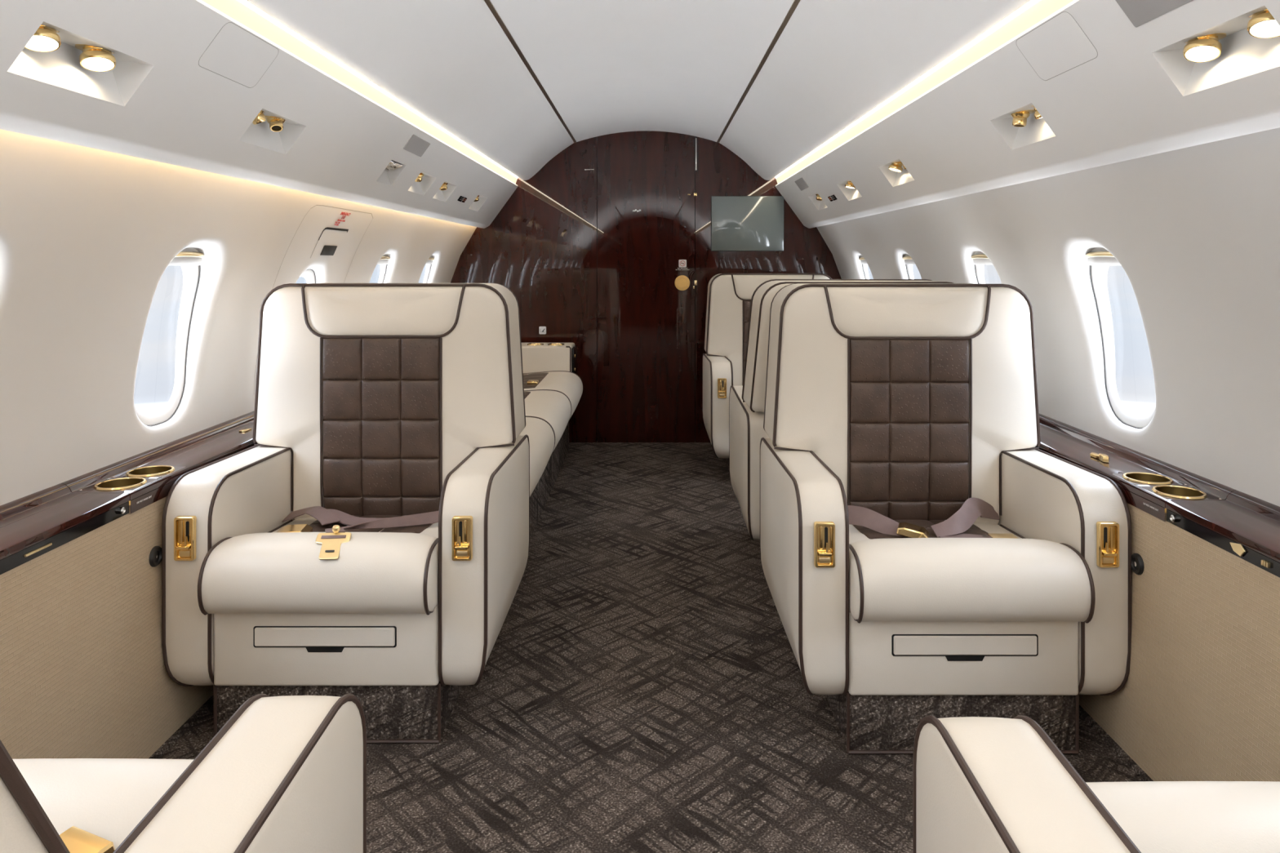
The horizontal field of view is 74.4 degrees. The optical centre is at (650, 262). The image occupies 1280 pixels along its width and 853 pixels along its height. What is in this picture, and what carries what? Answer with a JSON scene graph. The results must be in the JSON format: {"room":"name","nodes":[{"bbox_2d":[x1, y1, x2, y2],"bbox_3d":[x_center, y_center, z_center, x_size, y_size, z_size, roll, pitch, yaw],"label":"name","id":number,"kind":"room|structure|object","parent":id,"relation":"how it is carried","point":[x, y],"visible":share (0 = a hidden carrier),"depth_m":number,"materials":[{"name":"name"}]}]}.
{"room":"aircraft cabin","nodes":[
{"label":"aircraft cabin","id":0,"kind":"room"},
{"bbox_2d":[0,128,476,506],"bbox_3d":[-1.133,0.125,0.410,0.261,0.780,9.220,0,0,0],"label":"wall","id":1,"kind":"structure","parent":0,"point":[89,236],"depth_m":1.88,"materials":[{"name":"white plastic"}]},
{"bbox_2d":[0,496,213,759],"bbox_3d":[-1.081,0.790,0.410,0.026,0.560,9.220,0,0,0],"label":"wall panel","id":2,"kind":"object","parent":1,"relation":"attached to","point":[83,674],"depth_m":1.64,"materials":[{"name":"beige fabric"}]},
{"bbox_2d":[0,411,257,574],"bbox_3d":[-1.165,0.509,0.410,0.164,0.096,9.220,0,0,0],"label":"ledge","id":3,"kind":"object","parent":1,"relation":"attached to","point":[32,526],"visible":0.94,"depth_m":1.77,"materials":[{"name":"brown wood"}]},
{"bbox_2d":[118,506,125,514],"bbox_3d":[-1.087,0.510,1.736,0.008,0.014,0.014,0,0,0],"label":"socket","id":4,"kind":"object","parent":3,"relation":"attached to","point":[122,510],"depth_m":1.73,"materials":[{"name":"silver metal"}]},
{"bbox_2d":[148,546,161,567],"bbox_3d":[-1.087,0.645,1.852,0.012,0.044,0.044,0,0,0],"label":"wall outlet","id":5,"kind":"object","parent":1,"relation":"attached to","point":[155,555],"visible":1,"depth_m":1.85,"materials":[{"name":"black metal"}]},
{"bbox_2d":[134,248,204,426],"bbox_3d":[-1.221,0.184,2.150,0.099,0.456,0.251,0,0,0],"label":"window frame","id":6,"kind":"structure","parent":1,"relation":"in","point":[189,260],"depth_m":2.25,"materials":[{"name":"white plastic"}]},
{"bbox_2d":[168,248,202,265],"bbox_3d":[-1.193,-0.018,2.150,0.029,0.051,0.219,0,0,0],"label":"shade","id":7,"kind":"object","parent":6,"relation":"attached to","point":[188,256],"depth_m":2.16,"materials":[{"name":"white plastic"}]},
{"bbox_2d":[148,694,213,759],"bbox_3d":[-1.064,1.063,0.410,0.010,0.014,9.220,0,0,0],"label":"baseboard","id":8,"kind":"structure","parent":1,"relation":"attached to","point":[197,714],"depth_m":1.92,"materials":[{"name":"carpet"}]},
{"bbox_2d":[299,268,315,283],"bbox_3d":[-1.221,0.246,2.925,0.067,0.451,0.251,0,0,0],"label":"window","id":9,"kind":"structure","parent":1,"relation":"in","point":[308,274],"depth_m":2.98,"materials":[{"name":"white plastic"}]},
{"bbox_2d":[253,204,373,391],"bbox_3d":[-1.143,0.112,2.933,0.180,0.596,0.617,0,0,0],"label":"hatch","id":10,"kind":"object","parent":1,"relation":"attached to","point":[326,250],"visible":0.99,"depth_m":2.94,"materials":[{"name":"white plastic"}]},
{"bbox_2d":[377,253,390,283],"bbox_3d":[-1.206,0.184,3.690,0.097,0.456,0.251,0,0,0],"label":"window","id":11,"kind":"structure","parent":1,"relation":"in","point":[384,261],"depth_m":3.78,"materials":[{"name":"white plastic"}]},
{"bbox_2d":[377,253,388,264],"bbox_3d":[-1.174,-0.018,3.690,0.029,0.051,0.219,0,0,0],"label":"shade","id":12,"kind":"object","parent":11,"relation":"attached to","point":[384,259],"depth_m":3.71,"materials":[{"name":"white plastic"}]},
{"bbox_2d":[422,255,434,283],"bbox_3d":[-1.206,0.184,4.460,0.097,0.456,0.251,0,0,0],"label":"window","id":13,"kind":"structure","parent":1,"relation":"in","point":[428,264],"depth_m":4.56,"materials":[{"name":"white plastic"}]},
{"bbox_2d":[426,255,432,263],"bbox_3d":[-1.174,-0.018,4.460,0.029,0.051,0.219,0,0,0],"label":"shade","id":14,"kind":"object","parent":13,"relation":"attached to","point":[430,260],"depth_m":4.48,"materials":[{"name":"white plastic"}]},
{"bbox_2d":[236,0,1040,180],"bbox_3d":[-0.022,-0.630,0.410,1.720,0.310,9.220,0,0,0],"label":"ceiling","id":15,"kind":"structure","parent":0,"point":[606,67],"depth_m":2.75,"materials":[{"name":"white plastic"}]},
{"bbox_2d":[0,0,517,228],"bbox_3d":[-0.897,-0.340,0.410,0.220,0.271,9.220,0,0,0],"label":"panel","id":16,"kind":"object","parent":15,"relation":"attached to","point":[188,84],"visible":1,"depth_m":1.69,"materials":[{"name":"white plastic"}]},
{"bbox_2d":[24,24,61,52],"bbox_3d":[-0.906,-0.336,1.250,0.061,0.041,0.061,0,0,0],"label":"light","id":17,"kind":"object","parent":16,"relation":"attached to","point":[45,39],"visible":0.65,"depth_m":1.24,"materials":[{"name":"gold metal"}]},
{"bbox_2d":[75,44,115,71],"bbox_3d":[-0.906,-0.336,1.380,0.061,0.041,0.061,0,0,0],"label":"light","id":18,"kind":"object","parent":16,"relation":"attached to","point":[92,58],"visible":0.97,"depth_m":1.36,"materials":[{"name":"gold metal"}]},
{"bbox_2d":[252,110,266,124],"bbox_3d":[-0.906,-0.337,1.927,0.063,0.042,0.062,0,0,0],"label":"air vent","id":19,"kind":"object","parent":16,"relation":"attached to","point":[260,117],"visible":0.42,"depth_m":1.92,"materials":[{"name":"gold metal"}]},
{"bbox_2d":[264,115,286,131],"bbox_3d":[-0.906,-0.337,2.040,0.063,0.043,0.062,0,0,0],"label":"air vent","id":20,"kind":"object","parent":16,"relation":"attached to","point":[276,124],"visible":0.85,"depth_m":2.02,"materials":[{"name":"gold metal"}]},
{"bbox_2d":[384,160,402,171],"bbox_3d":[-0.903,-0.333,2.910,0.070,0.025,0.144,0,0,0],"label":"flap","id":21,"kind":"object","parent":16,"relation":"attached to","point":[392,165],"visible":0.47,"depth_m":2.92,"materials":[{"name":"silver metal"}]},
{"bbox_2d":[403,134,430,156],"bbox_3d":[-0.819,-0.410,2.960,0.039,0.052,0.216,0,0,0],"label":"speaker grille","id":22,"kind":"object","parent":16,"relation":"attached to","point":[416,145],"visible":1,"depth_m":2.95,"materials":[{"name":"grey"}]},
{"bbox_2d":[414,173,424,182],"bbox_3d":[-0.906,-0.337,3.290,0.072,0.043,0.072,0,0,0],"label":"air vent","id":23,"kind":"object","parent":16,"relation":"attached to","point":[419,179],"visible":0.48,"depth_m":3.28,"materials":[{"name":"gold metal"}]},
{"bbox_2d":[439,182,448,190],"bbox_3d":[-0.906,-0.336,3.675,0.072,0.041,0.072,0,0,0],"label":"air vent","id":24,"kind":"object","parent":16,"relation":"attached to","point":[444,186],"visible":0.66,"depth_m":3.66,"materials":[{"name":"gold metal"}]},
{"bbox_2d":[457,195,466,202],"bbox_3d":[-0.896,-0.303,4.016,0.021,0.025,0.128,0,0,0],"label":"warning sign","id":25,"kind":"object","parent":16,"relation":"attached to","point":[461,198],"visible":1,"depth_m":4.00,"materials":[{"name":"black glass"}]},
{"bbox_2d":[201,0,518,183],"bbox_3d":[-0.789,-0.492,0.409,0.038,0.060,9.218,0,0,0],"label":"light","id":26,"kind":"object","parent":15,"relation":"attached to","point":[234,9],"visible":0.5,"depth_m":2.12,"materials":[{"name":"white plastic"}]},
{"bbox_2d":[484,0,576,142],"bbox_3d":[-0.446,-0.716,0.410,0.015,0.005,9.220,0,0,0],"label":"trim","id":27,"kind":"structure","parent":15,"relation":"attached to","point":[488,2],"depth_m":2.95,"materials":[{"name":"brown metal"}]},
{"bbox_2d":[716,0,799,142],"bbox_3d":[0.402,-0.716,0.410,0.015,0.005,9.220,0,0,0],"label":"trim","id":28,"kind":"structure","parent":15,"relation":"attached to","point":[795,3],"depth_m":2.95,"materials":[{"name":"brown metal"}]},
{"bbox_2d":[775,0,1074,183],"bbox_3d":[0.745,-0.492,0.409,0.038,0.060,9.218,0,0,0],"label":"light","id":29,"kind":"object","parent":15,"relation":"attached to","point":[1042,9],"visible":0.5,"depth_m":2.12,"materials":[{"name":"white plastic"}]},
{"bbox_2d":[775,0,1279,228],"bbox_3d":[0.853,-0.340,0.410,0.220,0.271,9.220,0,0,0],"label":"panel","id":30,"kind":"object","parent":15,"relation":"attached to","point":[1105,89],"visible":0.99,"depth_m":1.69,"materials":[{"name":"white plastic"}]},
{"bbox_2d":[795,177,808,191],"bbox_3d":[0.779,-0.405,4.338,0.040,0.052,0.205,0,0,0],"label":"speaker grille","id":31,"kind":"object","parent":30,"relation":"attached to","point":[801,183],"visible":1,"depth_m":4.32,"materials":[{"name":"grey"}]},
{"bbox_2d":[815,193,822,200],"bbox_3d":[0.862,-0.336,4.275,0.072,0.041,0.072,0,0,0],"label":"air vent","id":32,"kind":"object","parent":30,"relation":"attached to","point":[818,197],"visible":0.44,"depth_m":4.26,"materials":[{"name":"gold metal"}]},
{"bbox_2d":[827,194,837,201],"bbox_3d":[0.852,-0.303,3.943,0.021,0.025,0.123,0,0,0],"label":"warning sign","id":33,"kind":"object","parent":30,"relation":"attached to","point":[832,197],"visible":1,"depth_m":3.93,"materials":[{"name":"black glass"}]},
{"bbox_2d":[844,181,855,188],"bbox_3d":[0.862,-0.336,3.615,0.055,0.037,0.054,0,0,0],"label":"light","id":34,"kind":"object","parent":30,"relation":"attached to","point":[849,184],"visible":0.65,"depth_m":3.60,"materials":[{"name":"gold metal"}]},
{"bbox_2d":[888,161,902,172],"bbox_3d":[0.861,-0.336,2.940,0.059,0.040,0.057,0,0,0],"label":"light","id":35,"kind":"object","parent":30,"relation":"attached to","point":[895,166],"visible":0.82,"depth_m":2.92,"materials":[{"name":"gold metal"}]},
{"bbox_2d":[1009,109,1035,126],"bbox_3d":[0.862,-0.335,1.963,0.063,0.036,0.062,0,0,0],"label":"air vent","id":36,"kind":"object","parent":30,"relation":"attached to","point":[1020,118],"visible":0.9,"depth_m":1.95,"materials":[{"name":"gold metal"}]},
{"bbox_2d":[1031,105,1042,119],"bbox_3d":[0.864,-0.336,1.867,0.046,0.037,0.042,0,0,0],"label":"light","id":37,"kind":"object","parent":30,"relation":"attached to","point":[1037,115],"visible":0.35,"depth_m":1.86,"materials":[{"name":"gold metal"}]},
{"bbox_2d":[1115,0,1192,26],"bbox_3d":[0.770,-0.417,1.253,0.052,0.068,0.246,0,0,0],"label":"speaker grille","id":38,"kind":"object","parent":30,"relation":"attached to","point":[1140,12],"visible":1,"depth_m":1.33,"materials":[{"name":"grey metal"}]},
{"bbox_2d":[1182,32,1226,62],"bbox_3d":[0.862,-0.336,1.314,0.061,0.042,0.061,0,0,0],"label":"light","id":39,"kind":"object","parent":30,"relation":"attached to","point":[1205,48],"visible":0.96,"depth_m":1.30,"materials":[{"name":"gold metal"}]},
{"bbox_2d":[1247,8,1279,38],"bbox_3d":[0.862,-0.336,1.172,0.061,0.041,0.061,0,0,0],"label":"light","id":40,"kind":"object","parent":30,"relation":"attached to","point":[1262,24],"visible":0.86,"depth_m":1.17,"materials":[{"name":"gold metal"}]},
{"bbox_2d":[450,136,841,442],"bbox_3d":[-0.020,0.146,5.040,2.510,1.848,0.040,0,0,0],"label":"wall","id":41,"kind":"structure","parent":0,"point":[541,246],"depth_m":5.02,"materials":[{"name":"brown wood"}]},
{"bbox_2d":[538,326,546,333],"bbox_3d":[-0.641,0.402,5.019,0.042,0.046,0.004,0,0,0],"label":"placard","id":42,"kind":"object","parent":41,"relation":"attached to","point":[542,330],"visible":1,"depth_m":5.02},
{"bbox_2d":[711,195,784,251],"bbox_3d":[0.578,-0.233,5.014,0.434,0.329,0.012,0,0,0],"label":"wall monitor","id":43,"kind":"object","parent":41,"relation":"attached to","point":[738,223],"visible":0.98,"depth_m":5.01,"materials":[{"name":"grey glass"}]},
{"bbox_2d":[159,440,1142,852],"bbox_3d":[-0.020,1.095,0.420,2.560,0.050,9.440,0,0,0],"label":"floor","id":44,"kind":"structure","parent":0,"point":[641,689],"depth_m":1.97,"materials":[{"name":"carpet"}]},
{"bbox_2d":[0,693,366,852],"bbox_3d":[-0.702,0.563,0.615,0.719,1.014,0.952,0,0,0],"label":"seat","id":45,"kind":"object","parent":44,"relation":"on","point":[283,774],"visible":1,"depth_m":0.87,"materials":[{"name":"leather"}]},
{"bbox_2d":[12,758,194,849],"bbox_3d":[-0.702,0.692,0.832,0.498,0.167,0.509,0,0,0],"label":"seat cushion","id":46,"kind":"object","parent":45,"relation":"on","point":[91,803],"depth_m":0.97,"materials":[{"name":"beige leather"}]},
{"bbox_2d":[161,283,529,743],"bbox_3d":[-0.719,0.563,2.153,0.719,1.014,0.727,0,0,0],"label":"seat","id":47,"kind":"object","parent":44,"relation":"on","point":[372,541],"visible":1,"depth_m":2.03,"materials":[{"name":"leather"}]},
{"bbox_2d":[201,517,438,613],"bbox_3d":[-0.719,0.692,2.049,0.498,0.167,0.509,0,0,0],"label":"seat cushion","id":48,"kind":"object","parent":47,"relation":"on","point":[250,565],"depth_m":1.81,"materials":[{"name":"beige leather"}]},
{"bbox_2d":[519,342,582,539],"bbox_3d":[-0.720,0.630,3.708,0.716,0.879,2.265,0,0,0],"label":"divan","id":49,"kind":"object","parent":44,"relation":"on","point":[553,388],"visible":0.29,"depth_m":3.87,"materials":[{"name":"leather"}]},
{"bbox_2d":[519,417,554,496],"bbox_3d":[-0.691,0.699,2.913,0.658,0.218,0.671,0,0,0],"label":"seat cushion","id":50,"kind":"object","parent":49,"relation":"on","point":[540,433],"depth_m":2.94,"materials":[{"name":"beige leather"}]},
{"bbox_2d":[524,390,571,451],"bbox_3d":[-0.691,0.699,3.587,0.658,0.218,0.671,0,0,0],"label":"seat cushion","id":51,"kind":"object","parent":49,"relation":"on","point":[553,407],"depth_m":3.55,"materials":[{"name":"beige leather"}]},
{"bbox_2d":[524,371,582,418],"bbox_3d":[-0.691,0.699,4.263,0.658,0.218,0.671,0,0,0],"label":"seat cushion","id":52,"kind":"object","parent":49,"relation":"on","point":[569,384],"depth_m":4.22,"materials":[{"name":"beige leather"}]},
{"bbox_2d":[702,273,831,469],"bbox_3d":[0.652,0.563,4.375,0.719,1.014,0.727,0,0,0],"label":"seat","id":53,"kind":"object","parent":44,"relation":"on","point":[729,295],"visible":0.31,"depth_m":4.48,"materials":[{"name":"leather"}]},
{"bbox_2d":[728,279,953,540],"bbox_3d":[0.680,0.563,3.073,0.719,1.014,0.860,0,0,0],"label":"seat","id":54,"kind":"object","parent":44,"relation":"on","point":[746,401],"visible":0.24,"depth_m":2.78,"materials":[{"name":"leather"}]},
{"bbox_2d":[760,283,1131,754],"bbox_3d":[0.680,0.563,2.112,0.719,1.014,0.727,0,0,0],"label":"seat","id":55,"kind":"object","parent":44,"relation":"on","point":[921,555],"visible":1,"depth_m":1.95,"materials":[{"name":"leather"}]},
{"bbox_2d":[848,521,1091,622],"bbox_3d":[0.680,0.692,2.008,0.498,0.167,0.509,0,0,0],"label":"seat cushion","id":56,"kind":"object","parent":55,"relation":"on","point":[900,571],"depth_m":1.77,"materials":[{"name":"beige leather"}]},
{"bbox_2d":[912,715,1279,852],"bbox_3d":[0.662,0.563,0.542,0.719,1.014,1.007,0,0,0],"label":"seat","id":57,"kind":"object","parent":44,"relation":"on","point":[981,784],"visible":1,"depth_m":0.87,"materials":[{"name":"leather"}]},
{"bbox_2d":[1085,781,1279,852],"bbox_3d":[0.662,0.692,0.786,0.498,0.167,0.509,0,0,0],"label":"seat cushion","id":58,"kind":"object","parent":57,"relation":"on","point":[1157,816],"depth_m":0.93,"materials":[{"name":"beige leather"}]},
{"bbox_2d":[816,127,1279,506],"bbox_3d":[1.089,0.125,0.404,0.261,0.780,9.232,0,0,0],"label":"wall","id":59,"kind":"structure","parent":0,"point":[1194,231],"depth_m":1.86,"materials":[{"name":"white plastic"}]},
{"bbox_2d":[858,255,869,279],"bbox_3d":[1.162,0.184,4.440,0.097,0.457,0.251,0,0,0],"label":"window","id":60,"kind":"structure","parent":59,"relation":"in","point":[861,259],"depth_m":4.54,"materials":[{"name":"white plastic"}]},
{"bbox_2d":[860,255,866,263],"bbox_3d":[1.130,-0.018,4.440,0.029,0.051,0.219,0,0,0],"label":"shade","id":61,"kind":"object","parent":60,"relation":"attached to","point":[862,260],"depth_m":4.47,"materials":[{"name":"white plastic"}]},
{"bbox_2d":[902,253,915,279],"bbox_3d":[1.162,0.184,3.660,0.097,0.457,0.251,0,0,0],"label":"window","id":62,"kind":"structure","parent":59,"relation":"in","point":[908,261],"depth_m":3.74,"materials":[{"name":"white plastic"}]},
{"bbox_2d":[904,253,915,264],"bbox_3d":[1.130,-0.018,3.660,0.029,0.051,0.219,0,0,0],"label":"shade","id":63,"kind":"object","parent":62,"relation":"attached to","point":[908,260],"depth_m":3.68,"materials":[{"name":"white plastic"}]},
{"bbox_2d":[971,251,992,284],"bbox_3d":[1.162,0.184,2.860,0.097,0.457,0.251,0,0,0],"label":"window","id":64,"kind":"structure","parent":59,"relation":"in","point":[980,259],"depth_m":2.93,"materials":[{"name":"white plastic"}]},
{"bbox_2d":[973,251,992,264],"bbox_3d":[1.130,-0.018,2.860,0.029,0.051,0.219,0,0,0],"label":"shade","id":65,"kind":"object","parent":64,"relation":"attached to","point":[979,257],"depth_m":2.87,"materials":[{"name":"white plastic"}]},
{"bbox_2d":[1079,705,1152,781],"bbox_3d":[1.020,1.063,0.410,0.010,0.014,9.220,0,0,0],"label":"baseboard","id":66,"kind":"structure","parent":59,"relation":"attached to","point":[1088,719],"depth_m":1.85,"materials":[{"name":"carpet"}]},
{"bbox_2d":[1085,247,1155,428],"bbox_3d":[1.177,0.184,2.120,0.099,0.457,0.251,0,0,0],"label":"window","id":67,"kind":"structure","parent":59,"relation":"in","point":[1100,259],"depth_m":2.22,"materials":[{"name":"white plastic"}]},
{"bbox_2d":[1087,247,1120,265],"bbox_3d":[1.149,-0.018,2.120,0.029,0.051,0.219,0,0,0],"label":"shade","id":68,"kind":"object","parent":67,"relation":"attached to","point":[1100,255],"depth_m":2.13,"materials":[{"name":"white plastic"}]},
{"bbox_2d":[1131,553,1144,574],"bbox_3d":[1.042,0.645,1.805,0.012,0.044,0.044,0,0,0],"label":"knob","id":69,"kind":"object","parent":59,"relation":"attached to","point":[1137,563],"visible":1,"depth_m":1.80,"materials":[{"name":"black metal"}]},
{"bbox_2d":[1035,413,1279,577],"bbox_3d":[1.121,0.509,0.410,0.164,0.096,9.220,0,0,0],"label":"ledge","id":70,"kind":"object","parent":59,"relation":"attached to","point":[1246,526],"visible":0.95,"depth_m":1.75,"materials":[{"name":"brown wood"}]},
{"bbox_2d":[1169,515,1177,522],"bbox_3d":[1.043,0.510,1.682,0.008,0.014,0.014,0,0,0],"label":"socket","id":71,"kind":"object","parent":70,"relation":"attached to","point":[1173,518],"depth_m":1.68,"materials":[{"name":"silver metal"}]},
{"bbox_2d":[1266,562,1270,568],"bbox_3d":[1.045,0.511,1.426,0.006,0.009,0.004,0,0,0],"label":"switch","id":72,"kind":"object","parent":70,"relation":"attached to","point":[1268,564],"depth_m":1.42,"materials":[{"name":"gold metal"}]},
{"bbox_2d":[1079,502,1279,782],"bbox_3d":[1.037,0.790,0.410,0.026,0.560,9.220,0,0,0],"label":"wall panel","id":73,"kind":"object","parent":59,"relation":"attached to","point":[1199,700],"depth_m":1.60,"materials":[{"name":"beige fabric"}]},
{"bbox_3d":[-0.020,0.129,5.085,2.510,1.882,0.040,0,0,0],"label":"wall","id":74,"kind":"structure","parent":0,"visible":0},
{"bbox_2d":[597,130,697,442],"bbox_3d":[-0.018,0.129,5.036,0.592,1.882,0.048,0,0,0],"label":"door","id":75,"kind":"structure","parent":74,"relation":"in","point":[646,179],"depth_m":5.02,"materials":[{"name":"brown wood"}]},
{"bbox_2d":[675,259,688,270],"bbox_3d":[0.193,0.013,5.018,0.082,0.064,0.005,0,0,0],"label":"placard","id":76,"kind":"object","parent":75,"relation":"attached to","point":[682,263],"visible":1,"depth_m":5.02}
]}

